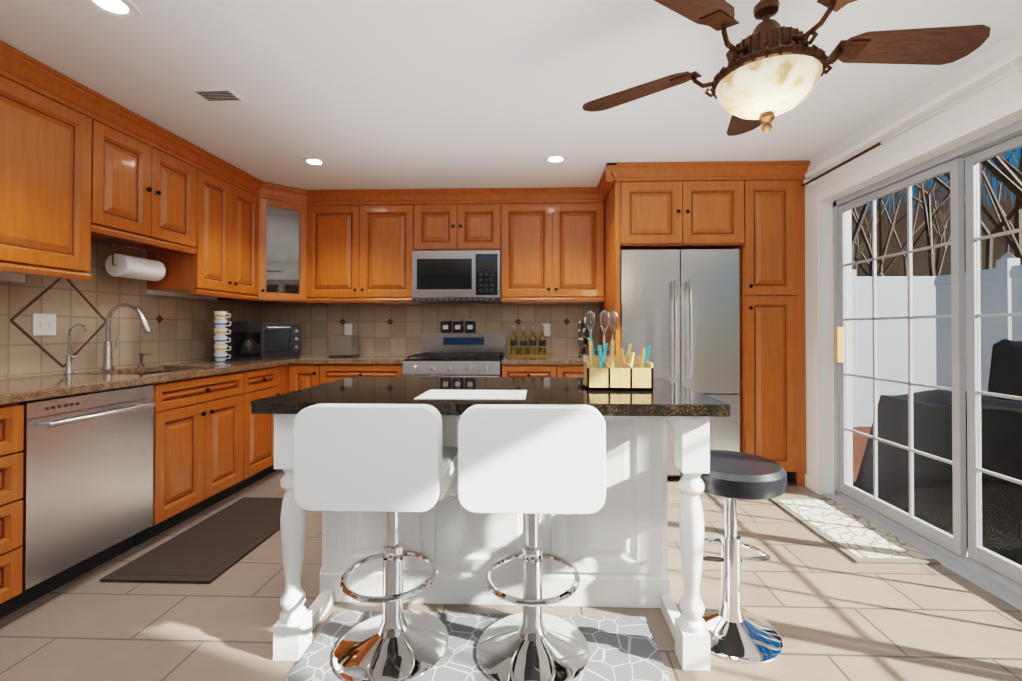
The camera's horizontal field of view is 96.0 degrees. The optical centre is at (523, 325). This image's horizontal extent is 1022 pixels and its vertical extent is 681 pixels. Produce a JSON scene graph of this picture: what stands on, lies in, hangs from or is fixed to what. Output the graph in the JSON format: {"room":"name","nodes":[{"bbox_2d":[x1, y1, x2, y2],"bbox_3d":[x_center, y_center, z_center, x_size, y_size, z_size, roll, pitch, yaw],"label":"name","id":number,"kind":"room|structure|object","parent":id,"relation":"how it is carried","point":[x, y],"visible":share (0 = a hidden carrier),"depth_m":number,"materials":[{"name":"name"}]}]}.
{"room":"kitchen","nodes":[
{"label":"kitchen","id":0,"kind":"room"},
{"bbox_2d":[0,272,217,378],"bbox_3d":[-2.671,-0.027,1.140,0.100,2.360,6.550,0,0,2],"label":"wall","id":1,"kind":"structure","parent":0,"point":[11,277],"depth_m":3.16,"materials":[{"name":"beige tile"}]},
{"bbox_2d":[0,41,107,276],"bbox_3d":[-2.419,-0.734,1.877,0.351,0.926,1.130,0,0,2],"label":"upper cabinet","id":2,"kind":"object","parent":1,"relation":"attached to","point":[81,165],"depth_m":2.16,"materials":[{"name":"brown wood"}]},
{"bbox_2d":[0,238,263,378],"bbox_3d":[-2.565,-0.127,2.687,0.012,0.783,3.449,0,0,2],"label":"backsplash","id":3,"kind":"structure","parent":1,"relation":"attached to","point":[182,328],"depth_m":2.77,"materials":[{"name":"tile"}]},
{"bbox_2d":[32,313,55,334],"bbox_3d":[-2.562,-0.007,2.462,0.013,0.115,0.115,0,0,2],"label":"switch plate","id":4,"kind":"object","parent":3,"relation":"attached to","point":[43,324],"visible":1,"depth_m":2.45,"materials":[{"name":"white plastic"}]},
{"bbox_2d":[108,101,191,248],"bbox_3d":[-2.392,-0.854,2.745,0.351,0.671,0.728,0,0,2],"label":"upper cabinet","id":5,"kind":"object","parent":1,"relation":"attached to","point":[150,167],"depth_m":2.71,"materials":[{"name":"brown wood"}]},
{"bbox_2d":[147,145,271,296],"bbox_3d":[-2.349,-0.714,3.446,0.391,0.941,0.803,0,0,2],"label":"upper cabinet","id":6,"kind":"object","parent":1,"relation":"attached to","point":[225,258],"depth_m":3.33,"materials":[{"name":"brown wood"}]},
{"bbox_2d":[102,243,165,280],"bbox_3d":[-2.406,-0.387,2.860,0.136,0.192,0.340,0,0,2],"label":"paper towel holder","id":7,"kind":"object","parent":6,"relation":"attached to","point":[121,265],"visible":1,"depth_m":2.79,"materials":[{"name":"white paper"}]},
{"bbox_2d":[324,200,604,355],"bbox_3d":[-0.161,-0.002,4.386,4.910,2.360,0.100,0,0,2],"label":"wall","id":8,"kind":"structure","parent":0,"point":[503,303],"depth_m":4.33,"materials":[{"name":"white paint"}]},
{"bbox_2d":[264,197,303,296],"bbox_3d":[-2.053,-0.666,3.923,0.278,0.778,0.279,0,0,2],"label":"upper cabinet","id":9,"kind":"object","parent":8,"relation":"attached to","point":[283,216],"depth_m":4.02,"materials":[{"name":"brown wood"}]},
{"bbox_2d":[296,189,415,300],"bbox_3d":[-1.459,-0.708,4.185,1.001,0.941,0.391,0,0,2],"label":"upper cabinet","id":10,"kind":"object","parent":8,"relation":"attached to","point":[359,245],"depth_m":4.03,"materials":[{"name":"brown wood"}]},
{"bbox_2d":[264,304,598,354],"bbox_3d":[-0.890,0.036,4.352,3.193,0.483,0.011,0,0,2],"label":"backsplash","id":11,"kind":"structure","parent":8,"relation":"attached to","point":[381,329],"depth_m":4.35,"materials":[{"name":"tile"}]},
{"bbox_2d":[345,324,351,334],"bbox_3d":[-1.667,0.038,4.369,0.072,0.115,0.008,0,0,2],"label":"electrical outlet","id":12,"kind":"object","parent":11,"relation":"attached to","point":[348,329],"visible":0.88,"depth_m":4.37,"materials":[{"name":"white plastic"}]},
{"bbox_2d":[543,324,549,335],"bbox_3d":[0.212,0.038,4.309,0.072,0.115,0.008,0,0,2],"label":"electrical outlet","id":13,"kind":"object","parent":11,"relation":"attached to","point":[546,329],"visible":0.92,"depth_m":4.31,"materials":[{"name":"white plastic"}]},
{"bbox_2d":[416,189,499,250],"bbox_3d":[-0.575,-0.916,4.178,0.762,0.525,0.352,0,0,2],"label":"upper cabinet","id":14,"kind":"object","parent":8,"relation":"attached to","point":[446,219],"depth_m":4.00,"materials":[{"name":"brown wood"}]},
{"bbox_2d":[412,250,502,303],"bbox_3d":[-0.577,-0.428,4.149,0.758,0.434,0.400,0,0,2],"label":"over-the-range microwave","id":15,"kind":"object","parent":14,"relation":"attached to","point":[459,277],"visible":0.98,"depth_m":3.95,"materials":[{"name":"silver metal"}]},
{"bbox_2d":[500,187,603,300],"bbox_3d":[0.253,-0.708,4.150,0.892,0.941,0.352,0,0,2],"label":"upper cabinet","id":16,"kind":"object","parent":8,"relation":"attached to","point":[552,240],"depth_m":3.98,"materials":[{"name":"brown wood"}]},
{"bbox_2d":[0,469,1021,680],"bbox_3d":[-0.267,1.182,1.053,4.910,0.060,6.750,0,0,2],"label":"floor","id":17,"kind":"structure","parent":0,"point":[826,610],"depth_m":1.84,"materials":[{"name":"tile"}]},
{"bbox_2d":[0,403,23,603],"bbox_3d":[-2.288,0.724,1.208,0.657,0.859,1.222,0,0,2],"label":"base cabinet","id":18,"kind":"object","parent":17,"relation":"on","point":[11,471],"visible":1,"depth_m":1.76,"materials":[{"name":"brown wood"}]},
{"bbox_2d":[0,384,154,618],"bbox_3d":[-2.248,0.732,2.127,0.678,0.858,0.608,0,0,2],"label":"dishwasher","id":19,"kind":"object","parent":17,"relation":"on","point":[87,498],"visible":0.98,"depth_m":2.05,"materials":[{"name":"silver metal"}]},
{"bbox_2d":[134,371,243,545],"bbox_3d":[-2.237,0.737,2.801,0.657,0.859,0.730,0,0,2],"label":"base cabinet","id":20,"kind":"object","parent":17,"relation":"on","point":[198,454],"visible":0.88,"depth_m":2.72,"materials":[{"name":"brown wood"}]},
{"bbox_2d":[100,497,282,583],"bbox_3d":[-1.649,1.157,2.583,0.510,0.014,1.020,0,0,2],"label":"area rug","id":21,"kind":"object","parent":17,"relation":"on","point":[210,549],"visible":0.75,"depth_m":2.38,"materials":[{"name":"grey"}]},
{"bbox_2d":[229,364,289,495],"bbox_3d":[-2.205,0.744,3.780,0.657,0.859,1.225,0,0,2],"label":"base cabinet","id":22,"kind":"object","parent":17,"relation":"on","point":[258,436],"visible":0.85,"depth_m":3.35,"materials":[{"name":"brown wood"}]},
{"bbox_2d":[0,303,291,410],"bbox_3d":[-2.251,0.193,2.499,0.649,0.661,3.798,0,0,2],"label":"countertop","id":23,"kind":"structure","parent":22,"relation":"on","point":[70,381],"depth_m":2.52,"materials":[{"name":"brown stone"}]},
{"bbox_2d":[64,324,87,373],"bbox_3d":[-2.459,0.126,2.543,0.123,0.275,0.071,0,0,2],"label":"faucet","id":24,"kind":"object","parent":23,"relation":"on","point":[69,357],"depth_m":2.52,"materials":[{"name":"silver metal"}]},
{"bbox_2d":[101,303,151,369],"bbox_3d":[-2.377,0.065,2.779,0.293,0.400,0.105,0,0,2],"label":"faucet","id":25,"kind":"object","parent":23,"relation":"on","point":[108,350],"depth_m":2.75,"materials":[{"name":"silver metal"}]},
{"bbox_2d":[137,353,151,366],"bbox_3d":[-2.460,0.221,2.987,0.088,0.092,0.036,0,0,2],"label":"soap dispenser","id":26,"kind":"object","parent":23,"relation":"on","point":[140,355],"depth_m":2.98,"materials":[{"name":"silver metal"}]},
{"bbox_2d":[211,311,230,361],"bbox_3d":[-2.274,0.081,3.452,0.124,0.378,0.117,0,0,2],"label":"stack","id":27,"kind":"object","parent":23,"relation":"on","point":[220,341],"visible":1,"depth_m":3.42,"materials":[{"name":"white ceramic"}]},
{"bbox_2d":[225,321,261,360],"bbox_3d":[-2.244,0.117,3.679,0.210,0.310,0.194,0,0,2],"label":"coffee maker","id":28,"kind":"object","parent":23,"relation":"on","point":[243,346],"visible":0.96,"depth_m":3.61,"materials":[{"name":"black plastic"}]},
{"bbox_2d":[253,323,300,358],"bbox_3d":[-2.153,0.125,4.023,0.320,0.300,0.303,0,-1,-43],"label":"air fryer oven","id":29,"kind":"object","parent":23,"relation":"on","point":[277,340],"visible":0.92,"depth_m":3.93,"materials":[{"name":"black metal"}]},
{"bbox_2d":[288,364,402,392],"bbox_3d":[-1.441,0.746,4.040,0.948,0.859,0.657,0,0,2],"label":"base cabinet","id":30,"kind":"object","parent":17,"relation":"on","point":[302,376],"visible":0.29,"depth_m":3.75,"materials":[{"name":"brown wood"}]},
{"bbox_2d":[292,355,411,364],"bbox_3d":[-1.413,0.296,4.047,0.902,0.040,0.648,0,0,2],"label":"countertop","id":31,"kind":"structure","parent":30,"relation":"on","point":[303,359],"depth_m":3.74,"materials":[{"name":"brown stone"}]},
{"bbox_2d":[329,335,358,356],"bbox_3d":[-1.634,0.180,4.181,0.213,0.192,0.170,0,0,2],"label":"toaster","id":32,"kind":"object","parent":31,"relation":"on","point":[343,345],"visible":0.98,"depth_m":4.10,"materials":[{"name":"silver metal"}]},
{"bbox_2d":[402,333,505,376],"bbox_3d":[-0.569,0.620,3.965,0.780,1.110,0.734,0,0,2],"label":"range","id":33,"kind":"object","parent":17,"relation":"on","point":[462,355],"visible":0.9,"depth_m":3.83,"materials":[{"name":"silver metal"}]},
{"bbox_2d":[440,320,450,332],"bbox_3d":[-0.728,0.005,4.311,0.094,0.125,0.062,0,0,2],"label":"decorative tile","id":34,"kind":"object","parent":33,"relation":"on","point":[445,324],"depth_m":4.28,"materials":[{"name":"black"}]},
{"bbox_2d":[451,320,463,332],"bbox_3d":[-0.613,0.005,4.307,0.094,0.125,0.062,0,0,2],"label":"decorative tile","id":35,"kind":"object","parent":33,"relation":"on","point":[458,326],"depth_m":4.28,"materials":[{"name":"black"}]},
{"bbox_2d":[465,320,475,332],"bbox_3d":[-0.498,0.005,4.304,0.094,0.125,0.062,0,0,2],"label":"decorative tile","id":36,"kind":"object","parent":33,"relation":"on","point":[470,325],"depth_m":4.27,"materials":[{"name":"black"}]},
{"bbox_2d":[285,611,669,680],"bbox_3d":[-0.165,1.145,0.980,1.242,0.012,1.710,0,0,2],"label":"area rug","id":37,"kind":"object","parent":17,"relation":"on","point":[623,648],"visible":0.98,"depth_m":1.63,"materials":[{"name":"grey fabric"}]},
{"bbox_2d":[294,403,457,680],"bbox_3d":[-0.454,0.695,1.614,0.471,0.897,0.468,0,0,2],"label":"stool","id":38,"kind":"object","parent":37,"relation":"on","point":[392,460],"visible":0.96,"depth_m":1.39,"materials":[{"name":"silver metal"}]},
{"bbox_2d":[458,404,606,680],"bbox_3d":[0.046,0.695,1.598,0.471,0.897,0.468,0,0,2],"label":"stool","id":39,"kind":"object","parent":37,"relation":"on","point":[532,462],"visible":1,"depth_m":1.37,"materials":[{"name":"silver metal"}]},
{"bbox_2d":[273,417,709,670],"bbox_3d":[-0.111,0.729,1.944,1.496,0.860,0.756,0,0,2],"label":"kitchen island","id":40,"kind":"object","parent":17,"relation":"on","point":[613,550],"depth_m":1.90,"materials":[{"name":"white wood"}]},
{"bbox_2d":[251,377,729,416],"bbox_3d":[-0.109,0.279,1.936,1.590,0.040,0.830,0,0,2],"label":"island countertop","id":41,"kind":"structure","parent":40,"relation":"on","point":[667,398],"depth_m":1.67,"materials":[{"name":"black stone"}]},
{"bbox_2d":[414,390,526,399],"bbox_3d":[-0.186,0.256,1.723,0.390,0.002,0.240,0,0,2],"label":"placemat","id":42,"kind":"object","parent":41,"relation":"on","point":[477,394],"visible":1,"depth_m":1.71,"materials":[{"name":"white fabric"}]},
{"bbox_2d":[583,340,652,390],"bbox_3d":[0.393,0.159,1.915,0.275,0.198,0.179,0,0,2],"label":"utensil caddy","id":43,"kind":"object","parent":41,"relation":"on","point":[629,371],"visible":1,"depth_m":1.83,"materials":[{"name":"brown wood"}]},
{"bbox_2d":[585,310,617,355],"bbox_3d":[0.361,0.094,2.100,0.158,0.331,0.144,0,0,2],"label":"utensils","id":44,"kind":"object","parent":43,"relation":"in","point":[601,321],"visible":0.5,"depth_m":2.10,"materials":[{"name":"silver metal"}]},
{"bbox_2d":[502,365,582,376],"bbox_3d":[0.263,0.746,3.986,0.862,0.859,0.657,0,0,2],"label":"base cabinet","id":45,"kind":"object","parent":17,"relation":"on","point":[542,370],"visible":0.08,"depth_m":3.69,"materials":[{"name":"brown wood"}]},
{"bbox_2d":[501,355,596,364],"bbox_3d":[0.262,0.295,3.997,0.867,0.040,0.643,0,0,2],"label":"countertop","id":46,"kind":"structure","parent":45,"relation":"on","point":[550,359],"depth_m":3.69,"materials":[{"name":"brown stone"}]},
{"bbox_2d":[508,325,547,355],"bbox_3d":[0.039,0.135,4.218,0.360,0.283,0.100,0,0,2],"label":"rack","id":47,"kind":"object","parent":46,"relation":"on","point":[523,346],"visible":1,"depth_m":4.19,"materials":[{"name":"gold metal"}]},
{"bbox_2d":[577,316,592,356],"bbox_3d":[0.557,0.095,4.142,0.150,0.362,0.150,0,0,2],"label":"spice carousel","id":48,"kind":"object","parent":46,"relation":"on","point":[582,332],"visible":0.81,"depth_m":4.11,"materials":[{"name":"silver metal"}]},
{"bbox_2d":[620,249,740,476],"bbox_3d":[1.179,0.301,3.792,0.882,1.745,0.876,0,0,2],"label":"fridge","id":49,"kind":"object","parent":17,"relation":"on","point":[680,312],"visible":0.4,"depth_m":3.42,"materials":[{"name":"silver metal"}]},
{"bbox_2d":[597,161,809,485],"bbox_3d":[1.348,-0.004,3.801,1.452,2.356,0.968,0,0,2],"label":"tall cabinet","id":50,"kind":"object","parent":17,"relation":"on","point":[753,212],"visible":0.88,"depth_m":3.36,"materials":[{"name":"brown wood"}]},
{"bbox_2d":[679,450,786,663],"bbox_3d":[0.785,0.833,1.742,0.372,0.648,0.372,0,0,2],"label":"stool","id":51,"kind":"object","parent":17,"relation":"on","point":[738,633],"visible":0.79,"depth_m":1.68,"materials":[{"name":"silver metal"}]},
{"bbox_2d":[770,498,940,564],"bbox_3d":[1.856,1.159,2.666,0.430,0.012,0.850,0,0,2],"label":"door mat","id":52,"kind":"object","parent":17,"relation":"on","point":[854,537],"visible":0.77,"depth_m":2.55,"materials":[{"name":"grey fabric"}]},
{"bbox_2d":[0,0,1021,189],"bbox_3d":[-0.267,-1.238,1.072,4.910,0.060,6.750,0,0,2],"label":"ceiling","id":53,"kind":"structure","parent":0,"point":[404,94],"depth_m":2.23,"materials":[{"name":"white paint"}]},
{"bbox_2d":[83,0,139,20],"bbox_3d":[-1.542,-1.199,1.718,0.170,0.006,0.170,0,0,2],"label":"recessed light","id":54,"kind":"object","parent":53,"relation":"in","point":[127,10],"visible":1,"depth_m":1.74,"materials":[{"name":"white paint"}]},
{"bbox_2d":[191,88,244,101],"bbox_3d":[-1.581,-1.192,2.380,0.200,0.009,0.120,0,0,2],"label":"ceiling vent","id":55,"kind":"object","parent":53,"relation":"in","point":[218,95],"visible":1,"depth_m":2.37,"materials":[{"name":"white metal"}]},
{"bbox_2d":[301,158,326,166],"bbox_3d":[-1.520,-1.186,3.338,0.170,0.006,0.170,0,0,2],"label":"recessed light","id":56,"kind":"object","parent":53,"relation":"in","point":[315,162],"visible":1,"depth_m":3.34,"materials":[{"name":"white paint"}]},
{"bbox_2d":[544,155,567,163],"bbox_3d":[0.229,-1.187,3.282,0.170,0.006,0.170,0,0,2],"label":"recessed light","id":57,"kind":"object","parent":53,"relation":"in","point":[554,159],"visible":1,"depth_m":3.29,"materials":[{"name":"white paint"}]},
{"bbox_2d":[582,0,990,135],"bbox_3d":[0.826,-0.907,1.460,1.210,0.594,1.263,0,0,2],"label":"ceiling fan","id":58,"kind":"object","parent":53,"relation":"hanging from","point":[769,73],"visible":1,"depth_m":1.40,"materials":[{"name":"brown wood"}]},
{"bbox_2d":[791,29,1021,494],"bbox_3d":[2.087,-0.028,0.987,0.200,2.360,6.550,0,0,2],"label":"wall","id":59,"kind":"structure","parent":0,"point":[998,92],"depth_m":2.85,"materials":[{"name":"white paint"}]},
{"bbox_2d":[801,48,1021,186],"bbox_3d":[1.969,-1.051,1.704,0.078,0.094,3.160,0,0,2],"label":"rail","id":60,"kind":"object","parent":59,"relation":"attached to","point":[1013,61],"visible":1,"depth_m":2.25,"materials":[{"name":"white paint"}]},
{"bbox_2d":[805,93,1021,494],"bbox_3d":[1.966,0.101,0.605,0.014,2.095,5.760,0,0,2],"label":"trim","id":61,"kind":"structure","parent":59,"relation":"attached to","point":[1006,108],"depth_m":2.94,"materials":[{"name":"white paint"}]},
{"bbox_2d":[822,120,1021,611],"bbox_3d":[2.105,0.143,1.796,0.185,2.030,2.770,0,0,2],"label":"sliding door","id":62,"kind":"structure","parent":59,"relation":"attached to","point":[990,571],"depth_m":2.28,"materials":[{"name":"grey plastic"}]},
{"label":"outside","id":63,"kind":"structure","parent":0,"visible":0},
{"bbox_2d":[853,427,967,551],"bbox_3d":[21.301,1.539,8.288,37.739,0.540,42.000,0,0,2],"label":"deck","id":64,"kind":"object","parent":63,"point":[857,457],"depth_m":4.69,"materials":[{"name":"brown wood"}]},
{"bbox_2d":[852,252,1021,426],"bbox_3d":[3.721,0.206,1.258,2.651,2.016,10.971,0,0,2],"label":"fence","id":65,"kind":"object","parent":64,"relation":"on","point":[938,363],"depth_m":5.67,"materials":[{"name":"grey plastic"}]},
{"bbox_2d":[853,389,1021,565],"bbox_3d":[2.898,0.832,2.430,0.930,0.772,2.380,0,0,2],"label":"furniture","id":66,"kind":"object","parent":64,"relation":"on","point":[941,404],"depth_m":2.79,"materials":[{"name":"black"}]},
{"bbox_2d":[987,339,1021,400],"bbox_3d":[3.899,0.657,3.225,0.680,1.134,1.030,0,0,2],"label":"grill","id":67,"kind":"object","parent":64,"relation":"on","point":[998,352],"depth_m":3.49,"materials":[{"name":"black metal"}]},
{"bbox_2d":[851,147,1021,276],"bbox_3d":[15.605,-7.601,10.871,34.180,18.099,42.024,0,0,2],"label":"trees","id":68,"kind":"object","parent":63,"point":[1016,211],"visible":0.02,"depth_m":17.62,"materials":[{"name":"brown plant"}]},
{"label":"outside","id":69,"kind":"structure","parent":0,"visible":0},
{"bbox_2d":[851,147,1020,276],"bbox_3d":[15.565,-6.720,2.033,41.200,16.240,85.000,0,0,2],"label":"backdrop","id":70,"kind":"structure","parent":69,"point":[922,266],"depth_m":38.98,"materials":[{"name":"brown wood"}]}
]}

